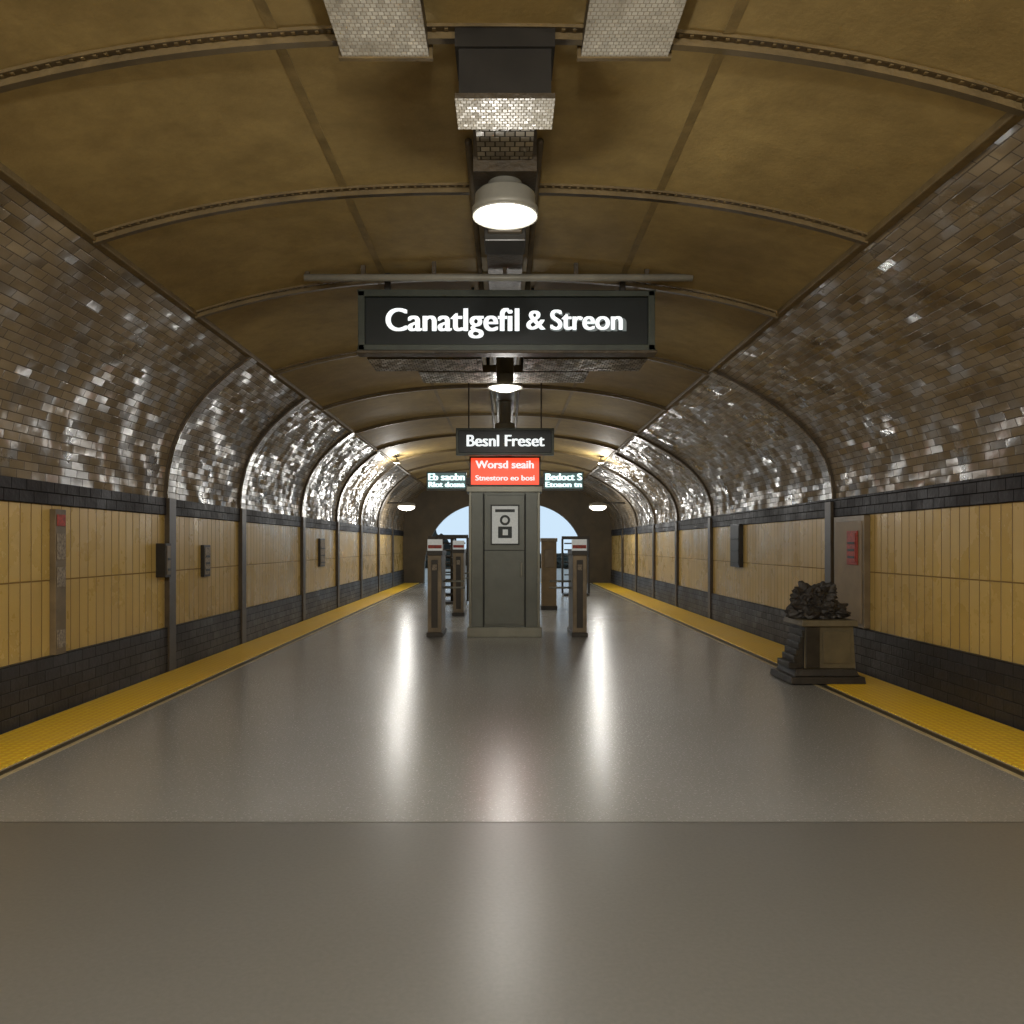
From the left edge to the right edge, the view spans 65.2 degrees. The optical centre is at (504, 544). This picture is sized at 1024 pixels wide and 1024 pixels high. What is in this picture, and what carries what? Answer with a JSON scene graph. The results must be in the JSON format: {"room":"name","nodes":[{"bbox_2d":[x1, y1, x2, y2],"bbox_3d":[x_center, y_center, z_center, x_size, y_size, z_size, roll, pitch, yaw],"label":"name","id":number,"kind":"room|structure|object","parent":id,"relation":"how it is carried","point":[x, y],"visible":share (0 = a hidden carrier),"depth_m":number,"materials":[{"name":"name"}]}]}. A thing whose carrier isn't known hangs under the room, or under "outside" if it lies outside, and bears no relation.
{"room":"metro station","nodes":[
{"label":"metro station","id":0,"kind":"room"},
{"bbox_2d":[0,500,402,666],"bbox_3d":[-4.300,0.505,13.350,0.001,2.190,40.700,0,0,0],"label":"wall","id":1,"kind":"structure","parent":0,"point":[114,590],"depth_m":9.24,"materials":[{"name":"yellow tile"}]},
{"bbox_2d":[50,509,65,654],"bbox_3d":[-4.266,0.350,7.640,0.068,1.380,0.180,0,0,0],"label":"sign panel","id":2,"kind":"object","parent":1,"relation":"attached to","point":[57,516],"visible":1,"depth_m":7.58,"materials":[{"name":"brown metal"}]},
{"bbox_2d":[156,543,170,576],"bbox_3d":[-4.233,0.190,9.935,0.134,0.420,0.170,0,0,0],"label":"intercom","id":3,"kind":"object","parent":1,"relation":"attached to","point":[163,550],"visible":1,"depth_m":9.85,"materials":[{"name":"paint"}]},
{"bbox_2d":[0,570,403,733],"bbox_3d":[-4.280,1.320,13.350,0.040,0.560,40.700,0,0,0],"label":"baseboard","id":4,"kind":"structure","parent":1,"relation":"attached to","point":[33,690],"depth_m":9.15,"materials":[{"name":"black tile"}]},
{"bbox_2d":[0,475,403,535],"bbox_3d":[-4.287,-0.485,13.350,0.025,0.210,40.700,0,0,0],"label":"trim","id":5,"kind":"structure","parent":1,"relation":"attached to","point":[14,489],"depth_m":9.13,"materials":[{"name":"tile"}]},
{"bbox_2d":[201,545,210,576],"bbox_3d":[-4.268,0.225,11.425,0.064,0.450,0.250,0,0,0],"label":"sign plate","id":6,"kind":"object","parent":1,"relation":"attached to","point":[205,549],"visible":1,"depth_m":11.35,"materials":[{"name":"paint"}]},
{"bbox_2d":[318,538,324,566],"bbox_3d":[-4.268,0.175,18.650,0.064,0.650,0.500,0,0,0],"label":"sign plate","id":7,"kind":"object","parent":1,"relation":"attached to","point":[321,542],"visible":1,"depth_m":18.49,"materials":[{"name":"paint"}]},
{"bbox_2d":[0,178,425,530],"bbox_3d":[-3.760,-1.495,13.350,1.080,1.810,40.700,0,0,0],"label":"wall","id":8,"kind":"structure","parent":0,"point":[100,372],"depth_m":8.36,"materials":[{"name":"tile"}]},
{"bbox_2d":[0,162,425,486],"bbox_3d":[-3.220,-2.397,13.350,0.080,0.065,40.700,0,0,0],"label":"crown molding","id":9,"kind":"structure","parent":8,"relation":"attached to","point":[6,174],"depth_m":7.03,"materials":[{"name":"brown metal"}]},
{"bbox_2d":[164,357,420,671],"bbox_3d":[-3.746,-0.400,13.200,1.109,4.000,34.650,0,0,0],"label":"ribs","id":10,"kind":"object","parent":8,"relation":"attached to","point":[185,427],"depth_m":12.90,"materials":[{"name":"grey metal"}]},
{"bbox_2d":[387,502,414,510],"bbox_3d":[-3.665,-1.357,28.000,1.070,0.306,0.640,0,0,0],"label":"wall lamp","id":11,"kind":"object","parent":8,"relation":"attached to","point":[406,506],"visible":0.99,"depth_m":27.83,"materials":[{"name":"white glass"}]},
{"bbox_2d":[304,261,692,280],"bbox_3d":[-0.065,-2.702,7.900,3.830,0.195,0.070,0,0,0],"label":"rail","id":12,"kind":"object","parent":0,"point":[363,276],"depth_m":7.87,"materials":[{"name":"grey metal"}]},
{"bbox_2d":[484,227,525,254],"bbox_3d":[0.000,-2.560,6.225,0.320,0.480,0.350,0,0,0],"label":"junction box","id":13,"kind":"object","parent":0,"point":[496,242],"depth_m":6.12,"materials":[{"name":"grey metal"}]},
{"bbox_2d":[403,485,611,582],"bbox_3d":[0.000,-0.800,33.900,10.400,4.800,0.400,0,0,0],"label":"wall","id":14,"kind":"structure","parent":0,"point":[431,508],"depth_m":33.70,"materials":[{"name":"paint"}]},
{"bbox_2d":[0,583,1023,1023],"bbox_3d":[0.100,1.600,13.550,8.800,0.001,41.100,0,0,0],"label":"floor","id":15,"kind":"structure","parent":0,"point":[368,818],"depth_m":4.15,"materials":[{"name":"concrete"}]},
{"bbox_2d":[0,583,418,769],"bbox_3d":[-3.905,1.594,13.350,0.630,0.012,40.300,0,0,0],"label":"paving strip","id":16,"kind":"object","parent":15,"relation":"on","point":[21,743],"visible":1,"depth_m":8.55,"materials":[{"name":"yellow paint"}]},
{"bbox_2d":[0,583,421,778],"bbox_3d":[-3.504,1.599,13.350,0.112,0.003,40.300,0,0,0],"label":"platform edge line","id":17,"kind":"object","parent":15,"relation":"on","point":[39,757],"visible":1,"depth_m":7.73,"materials":[{"name":"beige paint"}]},
{"bbox_2d":[428,536,455,595],"bbox_3d":[-2.000,0.660,25.500,0.900,1.880,0.800,0,0,0],"label":"turnstile","id":18,"kind":"object","parent":15,"relation":"on","point":[429,537],"visible":0.03,"depth_m":25.44,"materials":[{"name":"black metal"}]},
{"bbox_2d":[426,539,464,636],"bbox_3d":[-1.045,0.750,14.390,0.640,1.700,1.020,0,0,0],"label":"gate","id":19,"kind":"object","parent":15,"relation":"on","point":[436,554],"visible":1,"depth_m":13.90,"materials":[{"name":"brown metal"}]},
{"bbox_2d":[436,535,468,603],"bbox_3d":[-1.450,0.660,22.000,0.900,1.880,0.800,0,0,0],"label":"turnstile","id":20,"kind":"object","parent":15,"relation":"on","point":[451,537],"visible":0.49,"depth_m":21.94,"materials":[{"name":"black metal"}]},
{"bbox_2d":[452,541,468,615],"bbox_3d":[-0.870,0.750,18.490,0.640,1.700,1.020,0,0,0],"label":"gate","id":21,"kind":"object","parent":15,"relation":"on","point":[459,553],"visible":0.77,"depth_m":18.00,"materials":[{"name":"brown metal"}]},
{"bbox_2d":[426,456,583,636],"bbox_3d":[0.000,0.030,14.380,2.740,3.140,1.040,0,0,0],"label":"information kiosk","id":22,"kind":"object","parent":15,"relation":"on","point":[504,492],"visible":1,"depth_m":13.90,"materials":[{"name":"metal"}]},
{"bbox_2d":[491,505,518,544],"bbox_3d":[0.000,-0.350,13.882,0.500,0.700,0.036,0,0,0],"label":"poster","id":23,"kind":"object","parent":22,"relation":"attached to","point":[504,518],"depth_m":13.87,"materials":[{"name":"paper"}]},
{"bbox_2d":[540,538,556,609],"bbox_3d":[1.090,0.715,19.950,0.400,1.770,0.540,0,0,0],"label":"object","id":24,"kind":"object","parent":15,"relation":"on","point":[548,545],"visible":1,"depth_m":19.70,"materials":[{"name":"brown wood"}]},
{"bbox_2d":[549,539,587,636],"bbox_3d":[1.120,0.750,14.390,0.640,1.700,1.020,0,0,0],"label":"gate","id":25,"kind":"object","parent":15,"relation":"on","point":[577,580],"visible":1,"depth_m":13.90,"materials":[{"name":"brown metal"}]},
{"bbox_2d":[561,536,589,595],"bbox_3d":[2.250,0.660,25.500,0.900,1.880,0.800,0,0,0],"label":"turnstile","id":26,"kind":"object","parent":15,"relation":"on","point":[563,537],"visible":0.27,"depth_m":25.44,"materials":[{"name":"black metal"}]},
{"bbox_2d":[590,583,1023,779],"bbox_3d":[3.589,1.599,13.350,0.122,0.003,40.300,0,0,0],"label":"platform edge line","id":27,"kind":"object","parent":15,"relation":"on","point":[1015,772],"visible":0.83,"depth_m":7.41,"materials":[{"name":"beige paint"}]},
{"bbox_2d":[594,583,1023,769],"bbox_3d":[4.050,1.594,13.350,0.740,0.012,40.300,0,0,0],"label":"paving strip","id":28,"kind":"object","parent":15,"relation":"on","point":[1000,741],"visible":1,"depth_m":8.02,"materials":[{"name":"yellow paint"}]},
{"bbox_2d":[770,581,865,683],"bbox_3d":[3.690,1.001,9.485,0.858,1.174,0.728,0,0,0],"label":"sculpture","id":29,"kind":"object","parent":28,"relation":"on","point":[819,649],"visible":1,"depth_m":9.27,"materials":[{"name":"brown metal"}]},
{"bbox_2d":[0,0,1023,482],"bbox_3d":[-0.190,-2.600,13.350,6.060,0.400,40.700,0,0,0],"label":"ceiling","id":30,"kind":"structure","parent":0,"point":[117,146],"depth_m":5.51,"materials":[{"name":"paint"}]},
{"bbox_2d":[253,0,468,465],"bbox_3d":[-1.250,-2.768,13.350,0.060,0.005,40.700,0,0,0],"label":"ceiling trim","id":31,"kind":"structure","parent":30,"relation":"attached to","point":[261,5],"depth_m":5.33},
{"bbox_2d":[323,0,432,60],"bbox_3d":[-0.660,-2.745,3.875,0.520,0.110,1.150,0,0,0],"label":"ceiling light panel","id":32,"kind":"object","parent":30,"relation":"attached to","point":[364,30],"depth_m":4.20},
{"bbox_2d":[465,138,543,427],"bbox_3d":[-0.005,-2.768,13.000,0.540,0.084,38.000,0,0,0],"label":"duct","id":33,"kind":"object","parent":30,"relation":"attached to","point":[496,263],"depth_m":7.72,"materials":[{"name":"black metal"}]},
{"bbox_2d":[455,27,554,128],"bbox_3d":[0.000,-2.600,4.460,0.540,0.400,0.320,0,0,0],"label":"box","id":34,"kind":"object","parent":30,"relation":"attached to","point":[505,74],"depth_m":4.32,"materials":[{"name":"metal"}]},
{"bbox_2d":[472,129,537,229],"bbox_3d":[0.000,-2.453,5.028,0.430,0.715,0.775,0,0,0],"label":"pendant lamp","id":35,"kind":"object","parent":30,"relation":"hanging from","point":[504,160],"visible":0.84,"depth_m":5.03,"materials":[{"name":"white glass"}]},
{"bbox_2d":[456,383,553,455],"bbox_3d":[0.000,-2.141,13.248,1.620,1.312,0.144,0,0,0],"label":"direction sign","id":36,"kind":"object","parent":30,"relation":"hanging from","point":[469,441],"visible":1,"depth_m":13.19,"materials":[{"name":"metal"}]},
{"bbox_2d":[487,357,522,391],"bbox_3d":[0.000,-2.362,9.950,0.441,0.895,0.441,0,0,0],"label":"pendant lamp","id":37,"kind":"object","parent":30,"relation":"hanging from","point":[504,365],"visible":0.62,"depth_m":9.84,"materials":[{"name":"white glass"}]},
{"bbox_2d":[495,400,514,427],"bbox_3d":[0.000,-2.462,15.200,0.420,0.695,0.420,0,0,0],"label":"duct","id":38,"kind":"object","parent":30,"relation":"hanging from","point":[504,405],"visible":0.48,"depth_m":15.09,"materials":[{"name":"brown metal"}]},
{"bbox_2d":[356,273,656,356],"bbox_3d":[0.015,-2.357,8.175,3.050,0.834,0.190,0,0,0],"label":"name sign","id":39,"kind":"object","parent":30,"relation":"hanging from","point":[621,322],"visible":1,"depth_m":8.13,"materials":[{"name":"metal"}]},
{"bbox_2d":[367,287,647,382],"bbox_3d":[0.025,-2.377,9.035,2.950,0.845,1.230,0,0,0],"label":"cable tray","id":40,"kind":"object","parent":30,"relation":"attached to","point":[430,369],"visible":0.56,"depth_m":8.81,"materials":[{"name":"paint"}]},
{"bbox_2d":[0,23,1023,484],"bbox_3d":[-0.190,-2.574,13.250,6.060,0.452,36.640,0,0,0],"label":"ribs","id":41,"kind":"object","parent":30,"relation":"attached to","point":[46,70],"depth_m":4.38,"materials":[{"name":"brown metal"}]},
{"bbox_2d":[577,0,685,60],"bbox_3d":[0.660,-2.745,3.875,0.520,0.110,1.150,0,0,0],"label":"ceiling light panel","id":42,"kind":"object","parent":30,"relation":"attached to","point":[613,30],"depth_m":4.20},
{"bbox_2d":[541,0,749,463],"bbox_3d":[1.200,-2.740,13.350,0.060,0.005,40.700,0,0,0],"label":"ceiling trim","id":43,"kind":"structure","parent":30,"relation":"attached to","point":[739,9],"depth_m":5.28,"materials":[{"name":"brown metal"}]},
{"bbox_2d":[579,118,1023,529],"bbox_3d":[3.670,-1.515,13.350,1.660,1.770,40.700,0,0,0],"label":"wall","id":44,"kind":"structure","parent":0,"point":[905,366],"depth_m":8.10,"materials":[{"name":"tile"}]},
{"bbox_2d":[589,502,625,510],"bbox_3d":[3.640,-1.357,28.000,1.420,0.306,0.640,0,0,0],"label":"wall lamp","id":45,"kind":"object","parent":44,"relation":"attached to","point":[597,506],"visible":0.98,"depth_m":27.86,"materials":[{"name":"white glass"}]},
{"bbox_2d":[584,370,835,618],"bbox_3d":[3.659,-0.400,13.200,1.682,4.000,34.650,0,0,0],"label":"wall ribs","id":46,"kind":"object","parent":44,"relation":"attached to","point":[829,483],"depth_m":17.28,"materials":[{"name":"grey metal"}]},
{"bbox_2d":[584,102,1023,479],"bbox_3d":[2.840,-2.397,13.350,0.080,0.065,40.700,0,0,0],"label":"crown molding","id":47,"kind":"structure","parent":44,"relation":"attached to","point":[1007,121],"depth_m":6.07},
{"bbox_2d":[612,501,1023,664],"bbox_3d":[4.500,0.485,13.350,0.001,2.230,40.700,0,0,0],"label":"wall","id":48,"kind":"structure","parent":0,"point":[951,577],"depth_m":8.90,"materials":[{"name":"yellow tile"}]},
{"bbox_2d":[730,524,742,566],"bbox_3d":[4.453,0.010,15.400,0.094,0.820,0.600,0,0,0],"label":"framed notice","id":49,"kind":"object","parent":48,"relation":"attached to","point":[736,530],"visible":1,"depth_m":15.25,"materials":[{"name":"paint"}]},
{"bbox_2d":[611,570,1023,730],"bbox_3d":[4.480,1.320,13.350,0.040,0.560,40.700,0,0,0],"label":"baseboard","id":50,"kind":"structure","parent":48,"relation":"attached to","point":[991,688],"depth_m":8.82,"materials":[{"name":"black tile"}]},
{"bbox_2d":[611,472,1023,535],"bbox_3d":[4.487,-0.505,13.350,0.025,0.250,40.700,0,0,0],"label":"trim","id":51,"kind":"structure","parent":48,"relation":"attached to","point":[1006,488],"depth_m":9.41,"materials":[{"name":"tile"}]},
{"bbox_2d":[834,515,869,628],"bbox_3d":[4.455,0.330,10.300,0.087,1.400,0.900,0,0,0],"label":"panel","id":52,"kind":"object","parent":48,"relation":"attached to","point":[852,582],"visible":0.74,"depth_m":10.10,"materials":[{"name":"brown metal"}]},
{"bbox_2d":[847,531,857,564],"bbox_3d":[4.397,0.035,10.150,0.029,0.430,0.300,0,0,0],"label":"notice","id":53,"kind":"object","parent":52,"relation":"attached to","point":[852,536],"visible":1,"depth_m":10.10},
{"label":"outside","id":54,"kind":"structure","parent":0,"visible":0},
{"bbox_2d":[425,553,568,582],"bbox_3d":[0.000,1.610,97.050,120.000,0.001,125.900,0,0,0],"label":"ground","id":55,"kind":"structure","parent":54,"point":[565,571],"depth_m":42.23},
{"bbox_2d":[425,530,568,567],"bbox_3d":[0.014,0.360,56.079,26.367,3.343,3.430,0,0,0],"label":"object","id":56,"kind":"object","parent":55,"relation":"on","point":[446,546],"visible":0.02,"depth_m":55.39,"materials":[{"name":"black metal"}]}
]}

